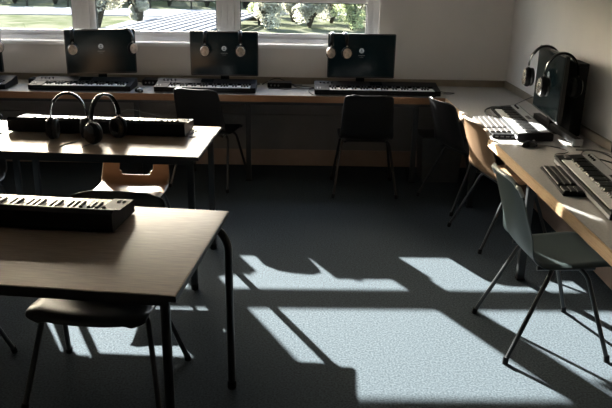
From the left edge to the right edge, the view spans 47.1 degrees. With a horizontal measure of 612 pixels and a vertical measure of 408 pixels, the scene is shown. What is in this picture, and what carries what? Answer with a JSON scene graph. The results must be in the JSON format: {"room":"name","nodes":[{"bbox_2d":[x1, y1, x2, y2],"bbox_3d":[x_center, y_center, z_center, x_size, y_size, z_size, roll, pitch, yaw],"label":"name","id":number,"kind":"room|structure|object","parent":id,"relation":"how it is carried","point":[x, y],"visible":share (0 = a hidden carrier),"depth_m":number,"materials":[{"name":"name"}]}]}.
{"room":"music room","nodes":[
{"label":"music room","id":0,"kind":"room"},
{"bbox_2d":[2,0,514,80],"bbox_3d":[-1.468,-1.762,5.951,6.428,2.850,0.280,1,19,-1],"label":"wall","id":1,"kind":"structure","parent":0,"point":[436,39],"depth_m":5.98,"materials":[{"name":"paint"}]},
{"bbox_2d":[0,0,84,39],"bbox_3d":[-2.458,-2.168,5.739,1.190,1.600,0.070,1,19,-1],"label":"window","id":2,"kind":"structure","parent":1,"relation":"in","point":[76,5],"depth_m":5.96,"materials":[{"name":"white plastic"}]},
{"bbox_2d":[82,0,227,41],"bbox_3d":[-1.255,-2.152,5.760,1.216,1.600,0.070,1,19,-1],"label":"window","id":3,"kind":"structure","parent":1,"relation":"in","point":[89,6],"depth_m":5.95,"materials":[{"name":"white plastic"}]},
{"bbox_2d":[1,39,327,48],"bbox_3d":[-1.832,-1.364,5.943,4.970,0.030,0.105,1,19,-1],"label":"sill","id":4,"kind":"structure","parent":1,"relation":"attached to","point":[4,41],"depth_m":5.92,"materials":[{"name":"white paint"}]},
{"bbox_2d":[0,110,463,123],"bbox_3d":[-1.484,-0.770,6.126,6.428,0.060,0.022,1,19,-1],"label":"trim rail","id":5,"kind":"object","parent":1,"relation":"attached to","point":[5,113],"depth_m":6.13,"materials":[{"name":"paint"}]},
{"bbox_2d":[0,100,466,150],"bbox_3d":[-1.484,-0.746,6.150,6.428,0.510,0.008,1,19,-1],"label":"trim panel","id":6,"kind":"object","parent":1,"relation":"attached to","point":[264,134],"depth_m":6.19,"materials":[{"name":"paint"}]},
{"bbox_2d":[6,148,496,167],"bbox_3d":[-1.490,-0.435,6.251,6.428,0.145,0.020,1,19,-1],"label":"baseboard","id":7,"kind":"structure","parent":1,"relation":"attached to","point":[258,156],"depth_m":6.27,"materials":[{"name":"paint"}]},
{"bbox_2d":[228,0,379,43],"bbox_3d":[-0.010,-2.136,5.782,1.274,1.600,0.070,1,19,-1],"label":"window","id":8,"kind":"structure","parent":1,"relation":"in","point":[234,6],"depth_m":5.96,"materials":[{"name":"white plastic"}]},
{"bbox_2d":[0,161,611,407],"bbox_3d":[-1.446,0.937,2.665,6.628,0.100,8.257,1,19,-1],"label":"floor","id":9,"kind":"structure","parent":0,"point":[363,296],"depth_m":3.62,"materials":[{"name":"carpet"}]},
{"bbox_2d":[0,114,6,193],"bbox_3d":[-2.074,-0.116,4.285,0.519,0.813,0.540,1,19,-1],"label":"chair","id":10,"kind":"object","parent":9,"relation":"on","point":[3,164],"visible":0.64,"depth_m":4.37,"materials":[{"name":"black metal"}]},
{"bbox_2d":[0,327,17,353],"bbox_3d":[-1.595,0.368,2.913,0.519,0.813,0.540,2,19,2],"label":"chair","id":11,"kind":"object","parent":9,"relation":"on","point":[4,336],"visible":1,"depth_m":3.19,"materials":[{"name":"black metal"}]},
{"bbox_2d":[0,120,23,194],"bbox_3d":[-2.349,-0.050,4.128,1.200,0.775,0.700,2,19,3],"label":"table","id":12,"kind":"object","parent":9,"relation":"on","point":[3,124],"visible":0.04,"depth_m":4.34,"materials":[{"name":"brown wood"}]},
{"bbox_2d":[21,190,190,407],"bbox_3d":[-0.829,0.395,2.909,0.592,0.792,0.497,3,19,4],"label":"chair","id":13,"kind":"object","parent":9,"relation":"on","point":[63,312],"visible":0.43,"depth_m":2.78,"materials":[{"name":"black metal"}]},
{"bbox_2d":[0,126,220,289],"bbox_3d":[-1.138,-0.007,4.073,1.200,0.775,0.700,2,19,3],"label":"table","id":14,"kind":"object","parent":9,"relation":"on","point":[14,145],"visible":0.64,"depth_m":3.75,"materials":[{"name":"brown wood"}]},
{"bbox_2d":[45,91,92,138],"bbox_3d":[-1.296,-0.483,3.838,0.255,0.265,0.108,-1,19,-5],"label":"headphones","id":15,"kind":"object","parent":14,"relation":"on","point":[52,125],"visible":0.86,"depth_m":3.81,"materials":[{"name":"black plastic"}]},
{"bbox_2d":[52,118,59,138],"bbox_3d":[-1.372,-0.416,3.854,0.029,0.116,0.104,-1,19,-5],"label":"cushion","id":16,"kind":"object","parent":15,"relation":"on","point":[55,122],"depth_m":3.82,"materials":[{"name":"black leather"}]},
{"bbox_2d":[80,118,84,138],"bbox_3d":[-1.223,-0.418,3.868,0.029,0.116,0.104,-1,19,-5],"label":"cushion","id":17,"kind":"object","parent":15,"relation":"on","point":[82,122],"depth_m":3.82,"materials":[{"name":"black leather"}]},
{"bbox_2d":[7,114,193,136],"bbox_3d":[-1.186,-0.473,4.095,1.020,0.088,0.245,2,19,3],"label":"keyboard","id":18,"kind":"object","parent":14,"relation":"on","point":[27,122],"visible":0.76,"depth_m":3.98,"materials":[{"name":"black plastic"}]},
{"bbox_2d":[121,109,161,116],"bbox_3d":[-0.942,-0.510,3.963,0.256,0.058,0.020,-8,21,-25],"label":"cable","id":19,"kind":"object","parent":18,"relation":"on","point":[126,109],"visible":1,"depth_m":3.98,"materials":[{"name":"grey plastic"}]},
{"bbox_2d":[83,93,127,144],"bbox_3d":[-1.091,-0.471,3.813,0.108,0.265,0.255,13,22,30],"label":"headphones","id":20,"kind":"object","parent":14,"relation":"on","point":[118,126],"visible":1,"depth_m":3.75,"materials":[{"name":"black plastic"}]},
{"bbox_2d":[94,122,102,142],"bbox_3d":[-1.132,-0.384,3.776,0.104,0.116,0.029,13,22,30],"label":"cushion","id":21,"kind":"object","parent":20,"relation":"on","point":[98,129],"depth_m":3.74,"materials":[{"name":"black leather"}]},
{"bbox_2d":[109,117,123,137],"bbox_3d":[-1.053,-0.424,3.896,0.104,0.116,0.029,13,22,30],"label":"cushion","id":22,"kind":"object","parent":20,"relation":"on","point":[116,124],"depth_m":3.89,"materials":[{"name":"black leather"}]},
{"bbox_2d":[0,206,236,407],"bbox_3d":[-1.285,0.467,2.719,1.946,0.760,0.785,3,19,5],"label":"table","id":23,"kind":"object","parent":9,"relation":"on","point":[152,256],"visible":0.95,"depth_m":2.41,"materials":[{"name":"brown wood"}]},
{"bbox_2d":[0,194,134,231],"bbox_3d":[-1.201,0.007,2.756,1.000,0.088,0.245,3,19,5],"label":"keyboard","id":24,"kind":"object","parent":23,"relation":"on","point":[105,215],"visible":1,"depth_m":2.63,"materials":[{"name":"black plastic"}]},
{"bbox_2d":[94,117,170,207],"bbox_3d":[-1.042,-0.061,4.185,0.519,0.813,0.540,1,19,1],"label":"chair","id":25,"kind":"object","parent":9,"relation":"on","point":[156,183],"visible":0.36,"depth_m":4.27,"materials":[{"name":"brown wood"}]},
{"bbox_2d":[169,88,245,192],"bbox_3d":[-0.786,-0.563,5.647,0.519,0.813,0.540,6,20,14],"label":"chair","id":26,"kind":"object","parent":9,"relation":"on","point":[203,106],"visible":0.69,"depth_m":5.40,"materials":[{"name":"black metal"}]},
{"bbox_2d":[0,72,524,182],"bbox_3d":[-1.477,-0.644,5.878,6.416,0.785,0.585,1,19,-1],"label":"desk","id":27,"kind":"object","parent":9,"relation":"on","point":[475,89],"depth_m":5.64,"materials":[{"name":"grey laminate"}]},
{"bbox_2d":[0,38,3,71],"bbox_3d":[-2.786,-1.228,5.775,0.560,0.447,0.145,1,19,-1],"label":"monitor","id":28,"kind":"object","parent":27,"relation":"on","point":[1,55],"visible":0.71,"depth_m":5.80,"materials":[{"name":"black plastic"}]},
{"bbox_2d":[0,41,3,52],"bbox_3d":[-2.550,-1.308,5.763,0.086,0.300,0.204,-15,25,-38],"label":"headphones","id":29,"kind":"object","parent":28,"relation":"hanging from","point":[1,43],"visible":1,"depth_m":5.71,"materials":[{"name":"black leather"}]},
{"bbox_2d":[0,75,17,88],"bbox_3d":[-2.767,-0.982,5.633,0.800,0.077,0.274,1,19,-1],"label":"keyboard","id":30,"kind":"object","parent":27,"relation":"on","point":[6,81],"visible":1,"depth_m":5.64,"materials":[{"name":"black plastic"}]},
{"bbox_2d":[28,76,37,82],"bbox_3d":[-2.199,-1.023,5.822,0.160,0.049,0.136,1,19,-1],"label":"audio interface","id":31,"kind":"object","parent":27,"relation":"on","point":[31,79],"visible":0.17,"depth_m":5.76,"materials":[{"name":"black plastic"}]},
{"bbox_2d":[28,76,137,90],"bbox_3d":[-1.787,-0.969,5.651,0.800,0.077,0.274,1,19,-1],"label":"keyboard","id":32,"kind":"object","parent":27,"relation":"on","point":[41,82],"visible":1,"depth_m":5.58,"materials":[{"name":"black plastic"}]},
{"bbox_2d":[63,29,136,76],"bbox_3d":[-1.687,-1.213,5.794,0.560,0.447,0.145,-5,20,-17],"label":"monitor","id":33,"kind":"object","parent":27,"relation":"on","point":[102,52],"visible":0.82,"depth_m":5.78,"materials":[{"name":"black plastic"}]},
{"bbox_2d":[67,28,78,55],"bbox_3d":[-1.889,-1.278,5.712,0.086,0.300,0.204,-3,20,-12],"label":"headphones","id":34,"kind":"object","parent":33,"relation":"hanging from","point":[72,48],"visible":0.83,"depth_m":5.62,"materials":[{"name":"beige leather"}]},
{"bbox_2d":[123,27,137,53],"bbox_3d":[-1.480,-1.315,5.842,0.086,0.300,0.204,-16,26,-41],"label":"headphones","id":35,"kind":"object","parent":33,"relation":"hanging from","point":[132,47],"visible":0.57,"depth_m":5.77,"materials":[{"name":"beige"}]},
{"bbox_2d":[135,86,144,92],"bbox_3d":[-1.331,-0.927,5.609,0.070,0.037,0.225,-2,19,-9],"label":"computer mouse","id":36,"kind":"object","parent":27,"relation":"on","point":[138,89],"visible":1,"depth_m":5.52,"materials":[{"name":"grey plastic"}]},
{"bbox_2d":[142,77,158,85],"bbox_3d":[-1.275,-1.025,5.880,0.170,0.049,0.126,1,19,-1],"label":"audio interface","id":37,"kind":"object","parent":27,"relation":"on","point":[151,81],"visible":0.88,"depth_m":5.83,"materials":[{"name":"black plastic"}]},
{"bbox_2d":[154,78,256,92],"bbox_3d":[-0.802,-0.956,5.668,0.800,0.077,0.274,1,19,-1],"label":"keyboard","id":38,"kind":"object","parent":27,"relation":"on","point":[163,84],"visible":0.98,"depth_m":5.62,"materials":[{"name":"black plastic"}]},
{"bbox_2d":[189,31,257,78],"bbox_3d":[-0.676,-1.200,5.812,0.560,0.447,0.145,1,19,-1],"label":"monitor","id":39,"kind":"object","parent":27,"relation":"on","point":[222,60],"visible":0.73,"depth_m":5.80,"materials":[{"name":"black plastic"}]},
{"bbox_2d":[200,29,209,56],"bbox_3d":[-0.825,-1.285,5.793,0.086,0.300,0.204,1,19,-1],"label":"headphones","id":40,"kind":"object","parent":39,"relation":"hanging from","point":[204,49],"visible":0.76,"depth_m":5.70,"materials":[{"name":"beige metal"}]},
{"bbox_2d":[235,30,245,56],"bbox_3d":[-0.545,-1.282,5.798,0.086,0.300,0.204,-2,19,-8],"label":"headphones","id":41,"kind":"object","parent":39,"relation":"hanging from","point":[240,51],"visible":0.91,"depth_m":5.71,"materials":[{"name":"black rubber"}]},
{"bbox_2d":[268,80,291,87],"bbox_3d":[-0.220,-1.002,5.881,0.200,0.044,0.126,1,19,-1],"label":"audio interface","id":42,"kind":"object","parent":27,"relation":"on","point":[271,83],"visible":1,"depth_m":5.83,"materials":[{"name":"black plastic"}]},
{"bbox_2d":[268,85,313,89],"bbox_3d":[-0.118,-0.971,5.833,0.384,0.020,0.147,1,19,-1],"label":"cable","id":43,"kind":"object","parent":27,"relation":"on","point":[292,85],"visible":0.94,"depth_m":5.80,"materials":[{"name":"black rubber"}]},
{"bbox_2d":[327,33,395,80],"bbox_3d":[0.458,-1.185,5.832,0.560,0.447,0.145,1,19,-1],"label":"monitor","id":44,"kind":"object","parent":27,"relation":"on","point":[373,55],"visible":0.77,"depth_m":5.82,"materials":[{"name":"black"}]},
{"bbox_2d":[326,32,335,58],"bbox_3d":[0.215,-1.271,5.811,0.086,0.300,0.204,3,19,5],"label":"headphones","id":45,"kind":"object","parent":44,"relation":"hanging from","point":[331,51],"visible":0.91,"depth_m":5.72,"materials":[{"name":"black rubber"}]},
{"bbox_2d":[341,32,351,58],"bbox_3d":[0.320,-1.270,5.813,0.086,0.300,0.204,-3,19,-11],"label":"headphones","id":46,"kind":"object","parent":44,"relation":"hanging from","point":[346,53],"visible":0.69,"depth_m":5.72,"materials":[{"name":"black rubber"}]},
{"bbox_2d":[314,81,440,95],"bbox_3d":[0.568,-0.935,5.683,1.000,0.077,0.274,1,19,-1],"label":"keyboard","id":47,"kind":"object","parent":27,"relation":"on","point":[320,87],"visible":0.99,"depth_m":5.62,"materials":[{"name":"black plastic"}]},
{"bbox_2d":[330,95,397,198],"bbox_3d":[0.464,-0.500,5.536,0.519,0.813,0.540,1,19,0],"label":"chair","id":48,"kind":"object","parent":9,"relation":"on","point":[364,118],"visible":1,"depth_m":5.32,"materials":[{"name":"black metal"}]},
{"bbox_2d":[417,129,464,182],"bbox_3d":[1.121,-0.408,5.948,0.355,0.388,0.316,1,19,-1],"label":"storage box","id":49,"kind":"object","parent":9,"relation":"on","point":[429,148],"visible":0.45,"depth_m":5.84,"materials":[{"name":"black plastic"}]},
{"bbox_2d":[416,97,495,215],"bbox_3d":[1.183,-0.392,5.266,0.540,0.813,0.519,-6,20,-20],"label":"chair","id":50,"kind":"object","parent":9,"relation":"on","point":[447,128],"visible":0.65,"depth_m":5.10,"materials":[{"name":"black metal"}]},
{"bbox_2d":[447,115,546,253],"bbox_3d":[1.274,-0.162,4.589,0.545,0.824,0.519,-3,20,-12],"label":"chair","id":51,"kind":"object","parent":9,"relation":"on","point":[481,156],"visible":0.63,"depth_m":4.46,"materials":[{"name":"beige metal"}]},
{"bbox_2d":[445,92,611,280],"bbox_3d":[1.443,0.289,3.348,0.641,0.785,4.901,1,19,-1],"label":"desk","id":52,"kind":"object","parent":9,"relation":"on","point":[579,213],"depth_m":3.91,"materials":[{"name":"grey laminate"}]},
{"bbox_2d":[470,116,510,134],"bbox_3d":[1.211,-0.520,4.598,0.185,0.027,0.500,2,19,3],"label":"keyboard","id":53,"kind":"object","parent":52,"relation":"on","point":[493,124],"visible":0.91,"depth_m":4.58,"materials":[{"name":"white plastic"}]},
{"bbox_2d":[491,133,514,138],"bbox_3d":[1.215,-0.419,4.305,0.150,0.025,0.046,2,19,2],"label":"hub","id":54,"kind":"object","parent":52,"relation":"on","point":[494,135],"visible":0.85,"depth_m":4.29,"materials":[{"name":"black plastic"}]},
{"bbox_2d":[490,105,553,141],"bbox_3d":[1.399,-0.545,4.614,0.214,0.070,0.860,2,19,3],"label":"keyboard","id":55,"kind":"object","parent":52,"relation":"on","point":[525,127],"visible":1,"depth_m":4.45,"materials":[{"name":"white plastic"}]},
{"bbox_2d":[521,140,559,147],"bbox_3d":[1.368,-0.355,4.109,0.225,0.037,0.070,0,19,-2],"label":"computer mouse","id":56,"kind":"object","parent":52,"relation":"on","point":[527,144],"visible":1,"depth_m":4.09,"materials":[{"name":"black plastic"}]},
{"bbox_2d":[533,45,570,133],"bbox_3d":[1.534,-0.722,4.469,0.160,0.505,0.616,2,19,3],"label":"monitor","id":57,"kind":"object","parent":52,"relation":"on","point":[551,106],"visible":0.67,"depth_m":4.32,"materials":[{"name":"black"}]},
{"bbox_2d":[522,45,557,86],"bbox_3d":[1.562,-0.903,4.597,0.265,0.275,0.112,3,19,4],"label":"headphones","id":58,"kind":"object","parent":57,"relation":"hanging from","point":[528,75],"visible":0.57,"depth_m":4.58,"materials":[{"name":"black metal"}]},
{"bbox_2d":[529,68,534,85],"bbox_3d":[1.483,-0.837,4.627,0.030,0.121,0.108,3,19,4],"label":"cushion","id":59,"kind":"object","parent":58,"relation":"on","point":[531,70],"depth_m":4.58,"materials":[{"name":"black leather"}]},
{"bbox_2d":[536,52,582,97],"bbox_3d":[1.539,-0.779,4.238,0.265,0.275,0.112,1,19,0],"label":"headphones","id":60,"kind":"object","parent":57,"relation":"hanging from","point":[575,85],"visible":1,"depth_m":4.22,"materials":[{"name":"black plastic"}]},
{"bbox_2d":[545,77,550,96],"bbox_3d":[1.460,-0.711,4.262,0.030,0.121,0.108,1,19,0],"label":"cushion","id":61,"kind":"object","parent":60,"relation":"on","point":[547,80],"depth_m":4.21,"materials":[{"name":"black leather"}]},
{"bbox_2d":[567,77,576,96],"bbox_3d":[1.616,-0.708,4.262,0.030,0.121,0.108,1,19,0],"label":"cushion","id":62,"kind":"object","parent":60,"relation":"on","point":[572,84],"depth_m":4.24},
{"bbox_2d":[533,113,582,146],"bbox_3d":[1.583,-0.475,4.450,0.048,0.052,0.766,1,19,-1],"label":"bar","id":63,"kind":"object","parent":52,"relation":"on","point":[575,141],"visible":0.9,"depth_m":4.31,"materials":[{"name":"black plastic"}]},
{"bbox_2d":[550,146,568,156],"bbox_3d":[1.446,-0.297,3.991,0.092,0.006,0.250,5,20,12],"label":"cable","id":64,"kind":"object","parent":52,"relation":"on","point":[550,146],"visible":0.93,"depth_m":4.01,"materials":[{"name":"black rubber"}]},
{"bbox_2d":[540,166,586,196],"bbox_3d":[1.286,-0.120,3.447,0.165,0.027,0.460,3,19,4],"label":"keyboard","id":65,"kind":"object","parent":52,"relation":"on","point":[561,180],"visible":0.62,"depth_m":3.38,"materials":[{"name":"black plastic"}]},
{"bbox_2d":[560,59,589,135],"bbox_3d":[1.670,-0.663,4.383,0.068,0.446,0.204,1,19,1],"label":"box","id":66,"kind":"object","parent":52,"relation":"on","point":[573,107],"visible":0.71,"depth_m":4.32,"materials":[{"name":"black plastic"}]},
{"bbox_2d":[554,154,611,220],"bbox_3d":[1.401,-0.100,3.328,0.214,0.070,0.900,2,19,4],"label":"keyboard","id":67,"kind":"object","parent":52,"relation":"on","point":[588,171],"visible":0.99,"depth_m":3.38,"materials":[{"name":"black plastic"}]},
{"bbox_2d":[576,149,611,162],"bbox_3d":[1.631,-0.270,3.896,0.198,0.030,0.307,1,19,-1],"label":"cable","id":68,"kind":"object","parent":52,"relation":"on","point":[582,150],"visible":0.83,"depth_m":3.95,"materials":[{"name":"black rubber"}]},
{"bbox_2d":[472,163,611,364],"bbox_3d":[1.129,0.247,3.337,0.545,0.865,0.519,0,19,-4],"label":"chair","id":69,"kind":"object","parent":9,"relation":"on","point":[556,251],"visible":0.97,"depth_m":3.22,"materials":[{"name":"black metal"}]},
{"bbox_2d":[506,0,611,140],"bbox_3d":[1.870,-0.412,2.240,0.150,2.850,8.257,1,19,-1],"label":"wall","id":70,"kind":"structure","parent":0,"point":[582,29],"depth_m":4.58,"materials":[{"name":"paint"}]},
{"bbox_2d":[496,156,611,289],"bbox_3d":[1.761,0.897,2.587,0.020,0.145,7.857,1,19,-1],"label":"baseboard","id":71,"kind":"structure","parent":70,"relation":"attached to","point":[549,215],"depth_m":4.83,"materials":[{"name":"paint"}]},
{"label":"outside","id":72,"kind":"structure","parent":0,"visible":0},
{"bbox_2d":[0,2,365,44],"bbox_3d":[-0.286,-4.617,19.764,160.000,0.050,27.623,1,19,-1],"label":"ground","id":73,"kind":"structure","parent":72,"point":[9,21],"depth_m":23.95,"materials":[{"name":"green plant"}]},
{"bbox_2d":[26,0,191,8],"bbox_3d":[-3.917,-8.942,30.445,31.019,1.000,0.101,1,19,1],"label":"rail fence","id":74,"kind":"object","parent":73,"relation":"on","point":[26,0],"visible":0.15,"depth_m":30.61,"materials":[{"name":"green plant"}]},
{"bbox_2d":[96,0,126,27],"bbox_3d":[-6.421,-6.334,21.800,1.204,1.678,1.696,9,21,22],"label":"shrub","id":75,"kind":"object","parent":73,"relation":"on","point":[101,4],"visible":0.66,"depth_m":21.79,"materials":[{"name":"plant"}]},
{"bbox_2d":[105,11,260,41],"bbox_3d":[-3.486,-4.930,19.893,2.650,0.380,9.300,4,19,8],"label":"deck","id":76,"kind":"object","parent":73,"relation":"on","point":[187,21],"visible":0.3,"depth_m":19.93,"materials":[{"name":"grey wood"}]},
{"bbox_2d":[241,2,250,7],"bbox_3d":[-2.782,-9.633,32.141,1.324,1.381,1.357,1,19,-1],"label":"shrub","id":77,"kind":"object","parent":73,"relation":"on","point":[245,4],"visible":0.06,"depth_m":32.22,"materials":[{"name":"green plant"}]},
{"bbox_2d":[247,2,256,13],"bbox_3d":[-1.557,-7.021,24.866,1.139,1.150,1.117,1,19,-1],"label":"shrub","id":78,"kind":"object","parent":73,"relation":"on","point":[251,5],"visible":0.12,"depth_m":24.67,"materials":[{"name":"green plant"}]},
{"bbox_2d":[252,3,283,28],"bbox_3d":[-1.224,-6.254,22.567,1.043,1.216,1.318,1,19,-1],"label":"shrub","id":79,"kind":"object","parent":73,"relation":"on","point":[267,11],"visible":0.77,"depth_m":22.34,"materials":[{"name":"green plant"}]},
{"bbox_2d":[276,6,286,15],"bbox_3d":[-0.949,-7.857,27.139,1.008,1.264,1.251,15,23,34],"label":"shrub","id":80,"kind":"object","parent":73,"relation":"on","point":[283,10],"visible":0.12,"depth_m":26.98,"materials":[{"name":"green plant"}]},
{"bbox_2d":[281,3,298,21],"bbox_3d":[-0.443,-7.104,25.149,1.086,1.162,1.262,-6,20,-19],"label":"shrub","id":81,"kind":"object","parent":73,"relation":"on","point":[288,6],"visible":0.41,"depth_m":24.91,"materials":[{"name":"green plant"}]},
{"bbox_2d":[291,3,328,27],"bbox_3d":[0.094,-6.456,22.896,1.313,1.431,1.271,1,19,-1],"label":"shrub","id":82,"kind":"object","parent":73,"relation":"on","point":[309,11],"visible":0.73,"depth_m":22.65,"materials":[{"name":"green plant"}]},
{"bbox_2d":[316,4,342,22],"bbox_3d":[0.812,-7.007,24.741,1.127,1.291,1.058,-6,20,-20],"label":"shrub","id":83,"kind":"object","parent":73,"relation":"on","point":[327,11],"visible":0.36,"depth_m":24.57,"materials":[{"name":"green plant"}]},
{"bbox_2d":[330,4,365,29],"bbox_3d":[1.458,-6.371,22.361,1.156,1.666,1.366,9,21,22],"label":"shrub","id":84,"kind":"object","parent":73,"relation":"on","point":[352,16],"visible":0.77,"depth_m":22.20,"materials":[{"name":"green plant"}]},
{"bbox_2d":[358,3,366,23],"bbox_3d":[2.124,-6.590,23.613,1.106,1.290,1.120,1,19,-1],"label":"shrub","id":85,"kind":"object","parent":73,"relation":"on","point":[364,6],"visible":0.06,"depth_m":23.32,"materials":[{"name":"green plant"}]},
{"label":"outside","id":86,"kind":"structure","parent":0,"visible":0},
{"bbox_2d":[0,0,249,6],"bbox_3d":[-0.541,-17.198,43.779,160.000,10.000,26.000,1,19,-1],"label":"bank","id":87,"kind":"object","parent":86,"point":[174,3],"depth_m":32.82,"materials":[{"name":"green plant"}]},
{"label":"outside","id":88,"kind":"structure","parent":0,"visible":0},
{"bbox_2d":[99,16,157,28],"bbox_3d":[-5.367,-5.601,22.227,1.703,0.050,7.952,2,19,3],"label":"path","id":89,"kind":"structure","parent":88,"point":[145,17],"depth_m":23.42,"materials":[{"name":"grey concrete"}]},
{"bbox_2d":[128,0,149,21],"bbox_3d":[-5.230,-6.190,21.868,0.824,1.391,0.924,1,19,-1],"label":"shrub","id":90,"kind":"object","parent":89,"relation":"on","point":[137,7],"visible":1,"depth_m":21.81,"materials":[{"name":"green plant"}]},
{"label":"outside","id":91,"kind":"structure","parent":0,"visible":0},
{"bbox_2d":[0,6,346,16],"bbox_3d":[-0.400,-7.694,28.552,120.000,0.050,5.000,1,19,-1],"label":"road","id":92,"kind":"structure","parent":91,"point":[13,10],"depth_m":28.00,"materials":[{"name":"grey asphalt"}]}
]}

